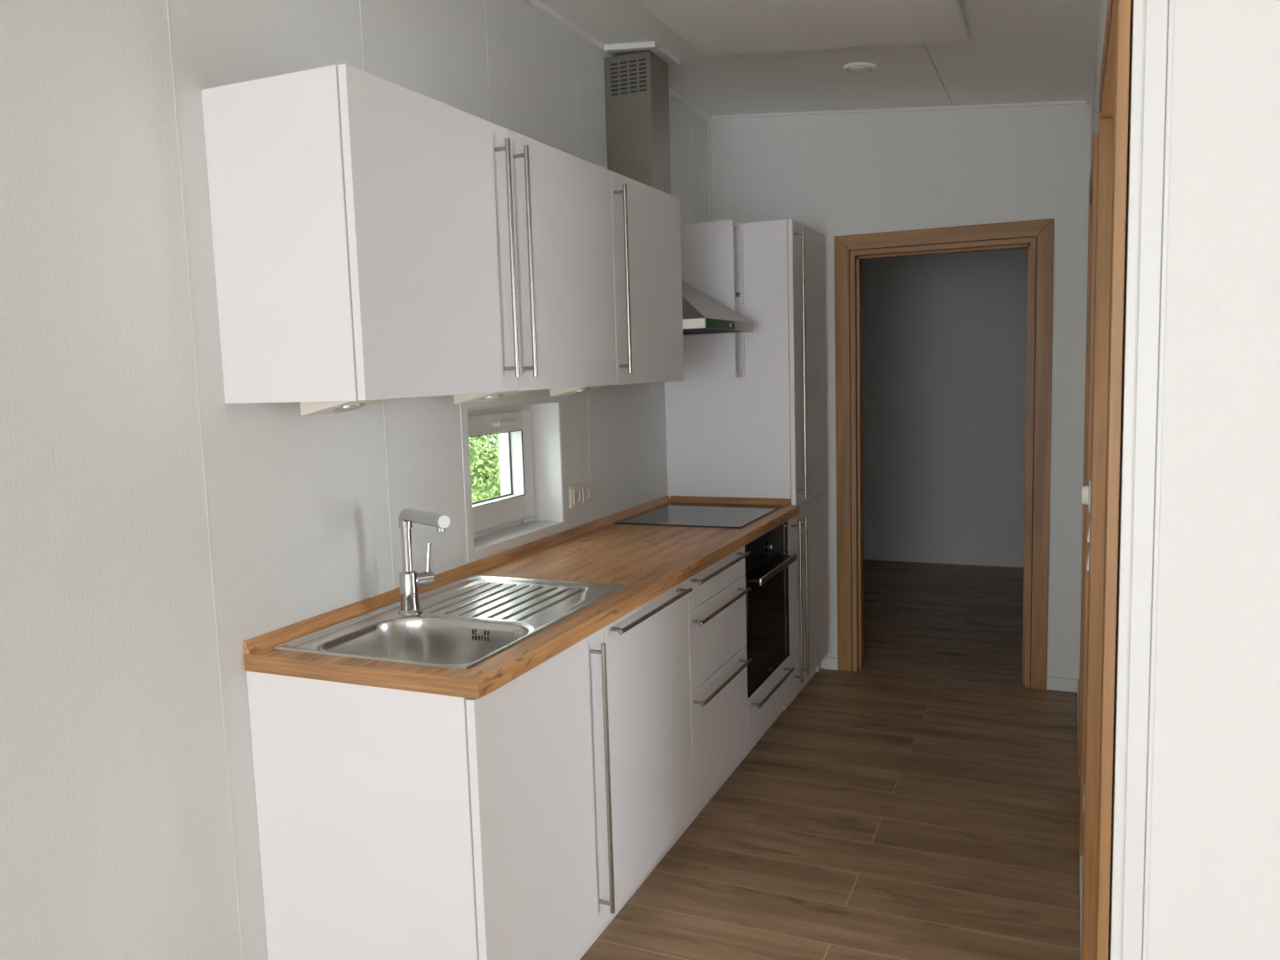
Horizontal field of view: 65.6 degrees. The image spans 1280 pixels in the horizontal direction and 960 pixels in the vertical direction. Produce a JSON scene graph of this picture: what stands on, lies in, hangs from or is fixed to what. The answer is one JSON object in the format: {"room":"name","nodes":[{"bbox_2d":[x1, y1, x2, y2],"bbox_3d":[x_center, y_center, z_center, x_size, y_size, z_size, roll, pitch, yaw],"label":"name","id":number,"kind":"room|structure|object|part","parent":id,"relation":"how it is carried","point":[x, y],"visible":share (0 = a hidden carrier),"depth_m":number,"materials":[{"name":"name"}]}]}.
{"room":"kitchen","nodes":[
{"label":"kitchen","id":0,"kind":"room"},
{"bbox_2d":[0,0,709,959],"bbox_3d":[-1.573,0.072,0.807,0.251,2.740,9.452,1,7,23],"label":"wall","id":1,"kind":"structure","parent":0,"point":[153,525],"depth_m":1.96,"materials":[{"name":"white paint"}]},
{"bbox_2d":[201,64,519,403],"bbox_3d":[-0.580,-0.508,2.245,0.408,0.638,0.592,1,7,23],"label":"upper cabinet","id":2,"kind":"object","parent":1,"relation":"attached to","point":[363,222],"visible":1,"depth_m":2.02,"materials":[{"name":"white laminate"}]},
{"bbox_2d":[299,399,391,415],"bbox_3d":[-0.657,-0.167,2.243,0.149,0.034,0.150,1,7,23],"label":"light","id":3,"kind":"object","parent":2,"relation":"attached to","point":[307,408],"visible":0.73,"depth_m":2.20,"materials":[{"name":"silver metal"}]},
{"bbox_3d":[-0.439,-0.506,2.185,0.019,0.636,0.590,1,7,23],"label":"door","id":4,"kind":"part","parent":2,"relation":"part of","materials":[{"name":"white laminate"}]},
{"bbox_3d":[-0.306,-0.529,2.380,0.012,0.563,0.012,1,7,23],"label":"handle","id":5,"kind":"part","parent":2,"relation":"part of","materials":[{"name":"silver metal"}]},
{"bbox_2d":[459,395,566,561],"bbox_3d":[-0.516,-0.030,3.260,0.274,0.472,0.629,1,7,23],"label":"window","id":6,"kind":"structure","parent":1,"relation":"in","point":[534,507],"depth_m":3.42,"materials":[{"name":"white plastic"}]},
{"bbox_3d":[-0.521,-0.032,3.268,0.058,0.420,0.569,1,7,23],"label":"frame","id":7,"kind":"part","parent":6,"relation":"part of","materials":[{"name":"white plastic"}]},
{"bbox_3d":[-0.513,-0.031,3.265,0.067,0.374,0.531,1,7,23],"label":"sash","id":8,"kind":"part","parent":6,"relation":"part of","materials":[{"name":"white plastic"}]},
{"bbox_3d":[-0.453,-0.186,3.264,0.038,0.026,0.125,1,7,23],"label":"handle","id":9,"kind":"part","parent":6,"relation":"part of","materials":[{"name":"white plastic"}]},
{"bbox_2d":[506,128,616,391],"bbox_3d":[-0.345,-0.575,2.785,0.408,0.638,0.591,1,7,23],"label":"upper cabinet","id":10,"kind":"object","parent":1,"relation":"attached to","point":[562,201],"visible":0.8,"depth_m":2.68,"materials":[{"name":"white laminate"}]},
{"bbox_2d":[453,391,521,403],"bbox_3d":[-0.418,-0.235,2.789,0.149,0.034,0.150,1,7,23],"label":"light","id":11,"kind":"object","parent":10,"relation":"attached to","point":[484,396],"visible":0.79,"depth_m":2.75,"materials":[{"name":"silver metal"}]},
{"bbox_3d":[-0.271,-0.539,2.460,0.012,0.563,0.012,1,7,23],"label":"handle","id":12,"kind":"part","parent":10,"relation":"part of","materials":[{"name":"silver metal"}]},
{"bbox_2d":[568,481,591,508],"bbox_3d":[-0.215,0.054,3.610,0.011,0.080,0.164,1,7,23],"label":"wall socket","id":13,"kind":"object","parent":1,"relation":"attached to","point":[580,494],"visible":1,"depth_m":3.60,"materials":[{"name":"beige plastic"}]},
{"bbox_2d":[520,0,711,120],"bbox_3d":[-1.474,-1.229,0.640,0.022,0.024,9.122,1,7,23],"label":"trim","id":14,"kind":"structure","parent":1,"relation":"attached to","point":[536,4],"depth_m":3.54,"materials":[{"name":"white wood"}]},
{"bbox_2d":[604,40,679,65],"bbox_3d":[0.011,-1.612,3.765,0.203,0.037,0.250,1,7,23],"label":"trim","id":15,"kind":"structure","parent":1,"relation":"attached to","point":[653,46],"depth_m":3.67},
{"bbox_2d":[610,170,684,384],"bbox_3d":[-0.114,-0.641,3.315,0.408,0.638,0.572,1,7,23],"label":"upper cabinet","id":16,"kind":"object","parent":1,"relation":"attached to","point":[645,220],"visible":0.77,"depth_m":3.22,"materials":[{"name":"white laminate"}]},
{"bbox_2d":[549,385,605,396],"bbox_3d":[-0.198,-0.298,3.295,0.149,0.034,0.150,1,7,23],"label":"light","id":17,"kind":"object","parent":16,"relation":"attached to","point":[555,392],"visible":0.77,"depth_m":3.25,"materials":[{"name":"silver metal"}]},
{"bbox_3d":[-0.038,-0.605,2.994,0.012,0.563,0.012,1,7,23],"label":"handle","id":18,"kind":"part","parent":16,"relation":"part of","materials":[{"name":"silver metal"}]},
{"bbox_2d":[603,50,753,335],"bbox_3d":[0.125,-1.082,3.786,0.455,1.029,0.573,1,7,23],"label":"extractor hood","id":19,"kind":"object","parent":1,"relation":"attached to","point":[636,84],"visible":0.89,"depth_m":3.73,"materials":[{"name":"silver metal"}]},
{"bbox_2d":[706,120,711,222],"bbox_3d":[0.339,-1.442,4.824,0.012,0.587,0.012,1,7,23],"label":"trim","id":20,"kind":"structure","parent":1,"relation":"attached to","point":[708,122],"depth_m":4.81,"materials":[{"name":"white wood"}]},
{"bbox_2d":[680,219,745,378],"bbox_3d":[0.239,-0.745,4.170,0.372,0.634,0.136,1,7,23],"label":"upper cabinet","id":21,"kind":"object","parent":1,"relation":"attached to","point":[712,252],"visible":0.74,"depth_m":4.08,"materials":[{"name":"white laminate"}]},
{"bbox_3d":[0.403,-0.772,4.143,0.040,0.018,0.012,1,7,23],"label":"hinge plate","id":22,"kind":"part","parent":21,"relation":"part of","materials":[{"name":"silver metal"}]},
{"bbox_2d":[537,0,1091,115],"bbox_3d":[1.344,-1.232,0.881,6.400,0.761,12.400,1,7,23],"label":"ceiling","id":23,"kind":"structure","parent":0,"point":[1015,51],"depth_m":3.77,"materials":[{"name":"white paint"}]},
{"bbox_2d":[635,0,968,56],"bbox_3d":[0.224,-1.400,2.463,0.930,0.112,2.230,1,7,23],"label":"ceiling panel","id":24,"kind":"object","parent":23,"relation":"attached to","point":[712,28],"visible":1,"depth_m":3.20,"materials":[{"name":"white paint"}]},
{"bbox_2d":[843,62,876,73],"bbox_3d":[0.844,-1.579,3.807,0.124,0.024,0.124,1,7,23],"label":"valve","id":25,"kind":"object","parent":23,"relation":"attached to","point":[856,68],"visible":1,"depth_m":3.78,"materials":[{"name":"white plastic"}]},
{"bbox_2d":[922,42,952,104],"bbox_3d":[-0.440,-1.121,0.186,0.003,0.004,9.092,1,7,23],"label":"trim","id":26,"kind":"structure","parent":23,"relation":"attached to","point":[923,43],"depth_m":3.83,"materials":[{"name":"white wood"}]},
{"bbox_2d":[580,560,1080,959],"bbox_3d":[1.593,1.381,1.125,5.850,0.120,12.250,1,7,23],"label":"floor","id":27,"kind":"structure","parent":0,"point":[922,801],"depth_m":3.25,"materials":[{"name":"brown wood"}]},
{"bbox_2d":[246,627,615,959],"bbox_3d":[-0.443,0.764,2.344,0.622,0.760,0.588,1,7,23],"label":"base cabinet","id":28,"kind":"object","parent":27,"relation":"on","point":[394,824],"visible":0.87,"depth_m":2.10,"materials":[{"name":"white laminate"}]},
{"bbox_2d":[242,496,799,699],"bbox_3d":[-0.095,0.247,3.157,0.596,0.066,2.470,1,7,23],"label":"countertop","id":29,"kind":"structure","parent":28,"relation":"on","point":[651,560],"depth_m":2.80,"materials":[{"name":"brown wood"}]},
{"bbox_2d":[398,507,450,615],"bbox_3d":[-0.526,0.207,2.405,0.093,0.268,0.228,-5,7,-26],"label":"tap","id":30,"kind":"object","parent":29,"relation":"on","point":[410,580],"visible":1,"depth_m":2.46,"materials":[{"name":"silver metal"}]},
{"bbox_3d":[-0.525,0.099,2.392,0.034,0.051,0.215,-7,8,-39],"label":"spout","id":31,"kind":"part","parent":30,"relation":"part of","materials":[{"name":"silver metal"}]},
{"bbox_3d":[-0.535,0.198,2.507,0.012,0.077,0.019,4,9,44],"label":"lever","id":32,"kind":"part","parent":30,"relation":"part of","materials":[{"name":"silver metal"}]},
{"bbox_2d":[271,575,628,670],"bbox_3d":[-0.419,0.411,2.455,0.507,0.170,0.798,1,7,23],"label":"sink","id":33,"kind":"object","parent":29,"relation":"in","point":[462,623],"visible":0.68,"depth_m":2.43,"materials":[{"name":"silver metal"}]},
{"bbox_2d":[614,502,783,528],"bbox_3d":[0.248,0.137,3.976,0.508,0.006,0.580,1,7,23],"label":"cooktop","id":34,"kind":"object","parent":29,"relation":"in","point":[670,514],"visible":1,"depth_m":3.93,"materials":[{"name":"black glass"}]},
{"bbox_3d":[-0.204,0.770,2.241,0.019,0.756,0.586,1,7,23],"label":"door","id":35,"kind":"part","parent":28,"relation":"part of","materials":[{"name":"white laminate"}]},
{"bbox_3d":[-0.078,0.731,2.417,0.012,0.682,0.012,1,7,23],"label":"handle","id":36,"kind":"part","parent":28,"relation":"part of","materials":[{"name":"silver metal"}]},
{"bbox_2d":[603,579,693,911],"bbox_3d":[-0.205,0.699,2.879,0.613,0.756,0.586,1,7,23],"label":"dishwasher","id":37,"kind":"object","parent":27,"relation":"on","point":[648,656],"visible":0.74,"depth_m":2.73,"materials":[{"name":"white metal"}]},
{"bbox_3d":[0.050,0.351,2.697,0.012,0.012,0.499,1,7,23],"label":"handle","id":38,"kind":"part","parent":37,"relation":"part of","materials":[{"name":"silver metal"}]},
{"bbox_2d":[576,708,783,959],"bbox_3d":[-0.096,1.080,3.293,0.515,0.100,2.406,1,7,23],"label":"plinth","id":39,"kind":"object","parent":27,"relation":"on","point":[645,876],"visible":0.22,"depth_m":3.06,"materials":[{"name":"white laminate"}]},
{"bbox_2d":[687,545,752,815],"bbox_3d":[0.022,0.631,3.412,0.622,0.760,0.576,1,7,23],"label":"drawer unit","id":40,"kind":"object","parent":27,"relation":"on","point":[716,601],"visible":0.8,"depth_m":3.26,"materials":[{"name":"white laminate"}]},
{"bbox_3d":[0.252,0.315,3.272,0.019,0.107,0.574,1,7,23],"label":"drawer","id":41,"kind":"part","parent":40,"relation":"part of","materials":[{"name":"white laminate"}]},
{"bbox_3d":[0.257,0.496,3.292,0.019,0.252,0.574,1,7,23],"label":"drawer","id":42,"kind":"part","parent":40,"relation":"part of","materials":[{"name":"white laminate"}]},
{"bbox_3d":[0.267,0.819,3.328,0.019,0.391,0.574,1,7,23],"label":"drawer","id":43,"kind":"part","parent":40,"relation":"part of","materials":[{"name":"white laminate"}]},
{"bbox_3d":[0.280,0.282,3.223,0.012,0.012,0.503,1,7,23],"label":"handle","id":44,"kind":"part","parent":40,"relation":"part of","materials":[{"name":"silver metal"}]},
{"bbox_3d":[0.283,0.408,3.237,0.012,0.012,0.503,1,7,23],"label":"handle","id":45,"kind":"part","parent":40,"relation":"part of","materials":[{"name":"silver metal"}]},
{"bbox_3d":[0.291,0.661,3.265,0.012,0.012,0.503,1,7,23],"label":"handle","id":46,"kind":"part","parent":40,"relation":"part of","materials":[{"name":"silver metal"}]},
{"bbox_2d":[664,218,828,710],"bbox_3d":[0.533,-0.074,4.558,0.621,2.075,0.652,1,7,23],"label":"tall cabinet","id":47,"kind":"object","parent":27,"relation":"on","point":[762,433],"visible":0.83,"depth_m":4.24,"materials":[{"name":"white laminate"}]},
{"bbox_3d":[0.682,-0.477,4.119,0.012,1.113,0.012,1,7,23],"label":"handle","id":48,"kind":"part","parent":47,"relation":"part of","materials":[{"name":"silver metal"}]},
{"bbox_3d":[0.711,0.498,4.227,0.012,0.685,0.012,1,7,23],"label":"handle","id":49,"kind":"part","parent":47,"relation":"part of","materials":[{"name":"silver metal"}]},
{"bbox_3d":[0.743,-0.503,4.370,0.019,1.192,0.576,1,7,23],"label":"door","id":50,"kind":"part","parent":47,"relation":"part of","materials":[{"name":"white laminate"}]},
{"bbox_3d":[0.772,0.479,4.479,0.019,0.780,0.576,1,7,23],"label":"door","id":51,"kind":"part","parent":47,"relation":"part of","materials":[{"name":"white laminate"}]},
{"bbox_3d":[0.614,-0.107,4.835,0.512,2.075,0.076,1,7,23],"label":"filler panel","id":52,"kind":"part","parent":47,"relation":"part of","materials":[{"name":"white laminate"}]},
{"bbox_2d":[747,656,794,749],"bbox_3d":[0.251,0.566,3.937,0.622,0.760,0.575,1,7,23],"label":"base cabinet","id":53,"kind":"object","parent":27,"relation":"on","point":[772,696],"visible":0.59,"depth_m":3.82,"materials":[{"name":"white laminate"}]},
{"bbox_2d":[744,520,797,697],"bbox_3d":[0.274,0.472,3.915,0.579,0.566,0.568,1,7,23],"label":"oven","id":54,"kind":"object","parent":53,"relation":"in","point":[766,566],"visible":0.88,"depth_m":3.78,"materials":[{"name":"black glass"}]},
{"bbox_3d":[0.481,0.249,3.797,0.022,0.110,0.568,1,7,23],"label":"control panel","id":55,"kind":"part","parent":54,"relation":"part of","materials":[{"name":"black glass"}]},
{"bbox_3d":[0.496,0.255,3.791,0.010,0.038,0.038,1,7,23],"label":"knob","id":56,"kind":"part","parent":54,"relation":"part of","materials":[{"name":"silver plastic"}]},
{"bbox_3d":[0.530,0.338,3.787,0.011,0.028,0.508,1,7,23],"label":"handle","id":57,"kind":"part","parent":54,"relation":"part of","materials":[{"name":"silver metal"}]},
{"bbox_3d":[0.528,0.795,3.817,0.012,0.012,0.490,1,7,23],"label":"handle","id":58,"kind":"part","parent":53,"relation":"part of","materials":[{"name":"silver metal"}]},
{"bbox_2d":[786,516,803,698],"bbox_3d":[0.392,0.526,4.260,0.622,0.760,0.133,1,7,23],"label":"base cabinet","id":59,"kind":"object","parent":27,"relation":"on","point":[791,523],"visible":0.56,"depth_m":4.14,"materials":[{"name":"white laminate"}]},
{"bbox_3d":[0.631,0.532,4.157,0.019,0.756,0.131,1,7,23],"label":"door","id":60,"kind":"part","parent":59,"relation":"part of","materials":[{"name":"white laminate"}]},
{"bbox_3d":[0.671,0.511,4.135,0.012,0.687,0.012,1,7,23],"label":"handle","id":61,"kind":"part","parent":59,"relation":"part of","materials":[{"name":"silver metal"}]},
{"bbox_2d":[710,101,1091,679],"bbox_3d":[1.224,-0.428,4.642,1.813,2.720,0.131,1,7,23],"label":"wall","id":62,"kind":"structure","parent":0,"point":[847,173],"depth_m":4.41,"materials":[{"name":"white paint"}]},
{"bbox_2d":[711,100,1083,118],"bbox_3d":[1.100,-1.664,4.465,1.641,0.155,0.012,1,7,23],"label":"trim","id":63,"kind":"structure","parent":62,"relation":"attached to","point":[1075,101],"depth_m":4.43,"materials":[{"name":"white wood"}]},
{"bbox_2d":[833,218,1054,689],"bbox_3d":[1.394,-0.103,4.602,0.943,2.072,0.152,1,7,23],"label":"door frame","id":64,"kind":"structure","parent":62,"relation":"in","point":[1037,236],"depth_m":4.47,"materials":[{"name":"brown wood"}]},
{"bbox_2d":[821,656,1079,692],"bbox_3d":[1.203,0.901,4.738,1.643,0.058,0.014,1,7,23],"label":"baseboard","id":65,"kind":"structure","parent":62,"relation":"attached to","point":[1057,684],"depth_m":4.45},
{"bbox_2d":[862,248,1027,559],"bbox_3d":[2.484,-0.778,7.111,3.850,2.794,0.150,1,7,23],"label":"wall","id":66,"kind":"structure","parent":0,"point":[944,336],"depth_m":7.18,"materials":[{"name":"white paint"}]},
{"bbox_2d":[863,552,1023,567],"bbox_3d":[2.561,0.595,7.158,3.700,0.050,0.014,1,7,23],"label":"baseboard","id":67,"kind":"structure","parent":66,"relation":"attached to","point":[1007,563],"depth_m":7.29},
{"bbox_2d":[1090,0,1107,163],"bbox_3d":[1.319,-0.146,2.747,0.120,2.572,3.312,1,7,23],"label":"wall","id":68,"kind":"structure","parent":0,"point":[1103,4],"depth_m":2.96,"materials":[{"name":"white paint"}]},
{"bbox_2d":[1077,680,1083,952],"bbox_3d":[1.508,1.041,3.397,0.012,0.058,2.218,1,7,23],"label":"baseboard","id":69,"kind":"structure","parent":68,"relation":"attached to","point":[1081,857],"depth_m":2.76,"materials":[{"name":"brown wood"}]},
{"bbox_2d":[1083,784,1084,817],"bbox_3d":[1.151,0.832,2.563,0.010,0.072,0.072,1,7,23],"label":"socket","id":70,"kind":"object","parent":68,"relation":"attached to","point":[1084,785],"visible":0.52,"depth_m":2.55,"materials":[{"name":"white plastic"}]},
{"bbox_2d":[1080,479,1090,513],"bbox_3d":[1.118,0.040,2.479,0.029,0.080,0.072,1,7,23],"label":"thermostat","id":71,"kind":"object","parent":68,"relation":"attached to","point":[1085,496],"visible":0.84,"depth_m":2.46,"materials":[{"name":"white plastic"}]},
{"bbox_2d":[1077,133,1097,866],"bbox_3d":[1.454,0.065,3.084,0.133,2.070,0.795,1,7,23],"label":"door","id":72,"kind":"structure","parent":68,"relation":"in","point":[1092,184],"depth_m":2.82,"materials":[{"name":"brown wood"}]},
{"bbox_2d":[1086,548,1089,570],"bbox_3d":[1.129,0.193,2.493,0.014,0.071,0.072,1,7,23],"label":"light switch","id":73,"kind":"object","parent":68,"relation":"attached to","point":[1087,564],"visible":0.16,"depth_m":2.47,"materials":[{"name":"white plastic"}]},
{"bbox_2d":[1087,523,1089,542],"bbox_3d":[1.127,0.122,2.485,0.014,0.071,0.072,1,7,23],"label":"light switch","id":74,"kind":"object","parent":68,"relation":"attached to","point":[1088,533],"visible":0.16,"depth_m":2.46,"materials":[{"name":"white plastic"}]},
{"bbox_2d":[1086,0,1099,104],"bbox_3d":[1.212,-1.383,2.622,0.020,0.022,3.300,1,7,23],"label":"trim","id":75,"kind":"structure","parent":68,"relation":"attached to","point":[1094,15],"depth_m":3.37,"materials":[{"name":"white wood"}]},
{"bbox_2d":[1080,0,1131,959],"bbox_3d":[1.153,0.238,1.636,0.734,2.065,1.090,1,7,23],"label":"door frame","id":76,"kind":"structure","parent":68,"relation":"in","point":[1115,71],"depth_m":1.50,"materials":[{"name":"brown wood"}]},
{"bbox_2d":[1108,0,1279,959],"bbox_3d":[2.318,0.070,0.545,3.702,2.572,0.065,1,7,23],"label":"wall","id":77,"kind":"structure","parent":0,"point":[1214,873],"depth_m":1.21,"materials":[{"name":"white paint"}]},
{"bbox_2d":[1111,0,1174,959],"bbox_3d":[0.626,0.059,1.242,0.043,2.540,0.006,1,7,23],"label":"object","id":78,"kind":"structure","parent":77,"relation":"attached to","point":[1156,11],"depth_m":1.23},
{"label":"outside","id":79,"kind":"structure","parent":0,"visible":0},
{"bbox_2d":[469,448,499,496],"bbox_3d":[-6.494,1.009,10.177,15.300,0.100,30.000,1,7,23],"label":"ground","id":80,"kind":"structure","parent":79,"point":[484,492],"depth_m":19.22,"materials":[{"name":"green plant"}]},
{"bbox_2d":[468,433,501,502],"bbox_3d":[-1.609,-0.459,8.475,2.629,3.151,3.030,0,7,14],"label":"leafy bush","id":81,"kind":"object","parent":80,"relation":"on","point":[478,444],"visible":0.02,"depth_m":7.99,"materials":[{"name":"green plant"}]},
{"bbox_2d":[469,434,500,499],"bbox_3d":[-2.016,-1.377,13.690,3.363,4.216,3.798,2,7,28],"label":"leafy bush","id":82,"kind":"object","parent":80,"relation":"on","point":[481,480],"visible":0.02,"depth_m":14.31,"materials":[{"name":"green plant"}]}
]}

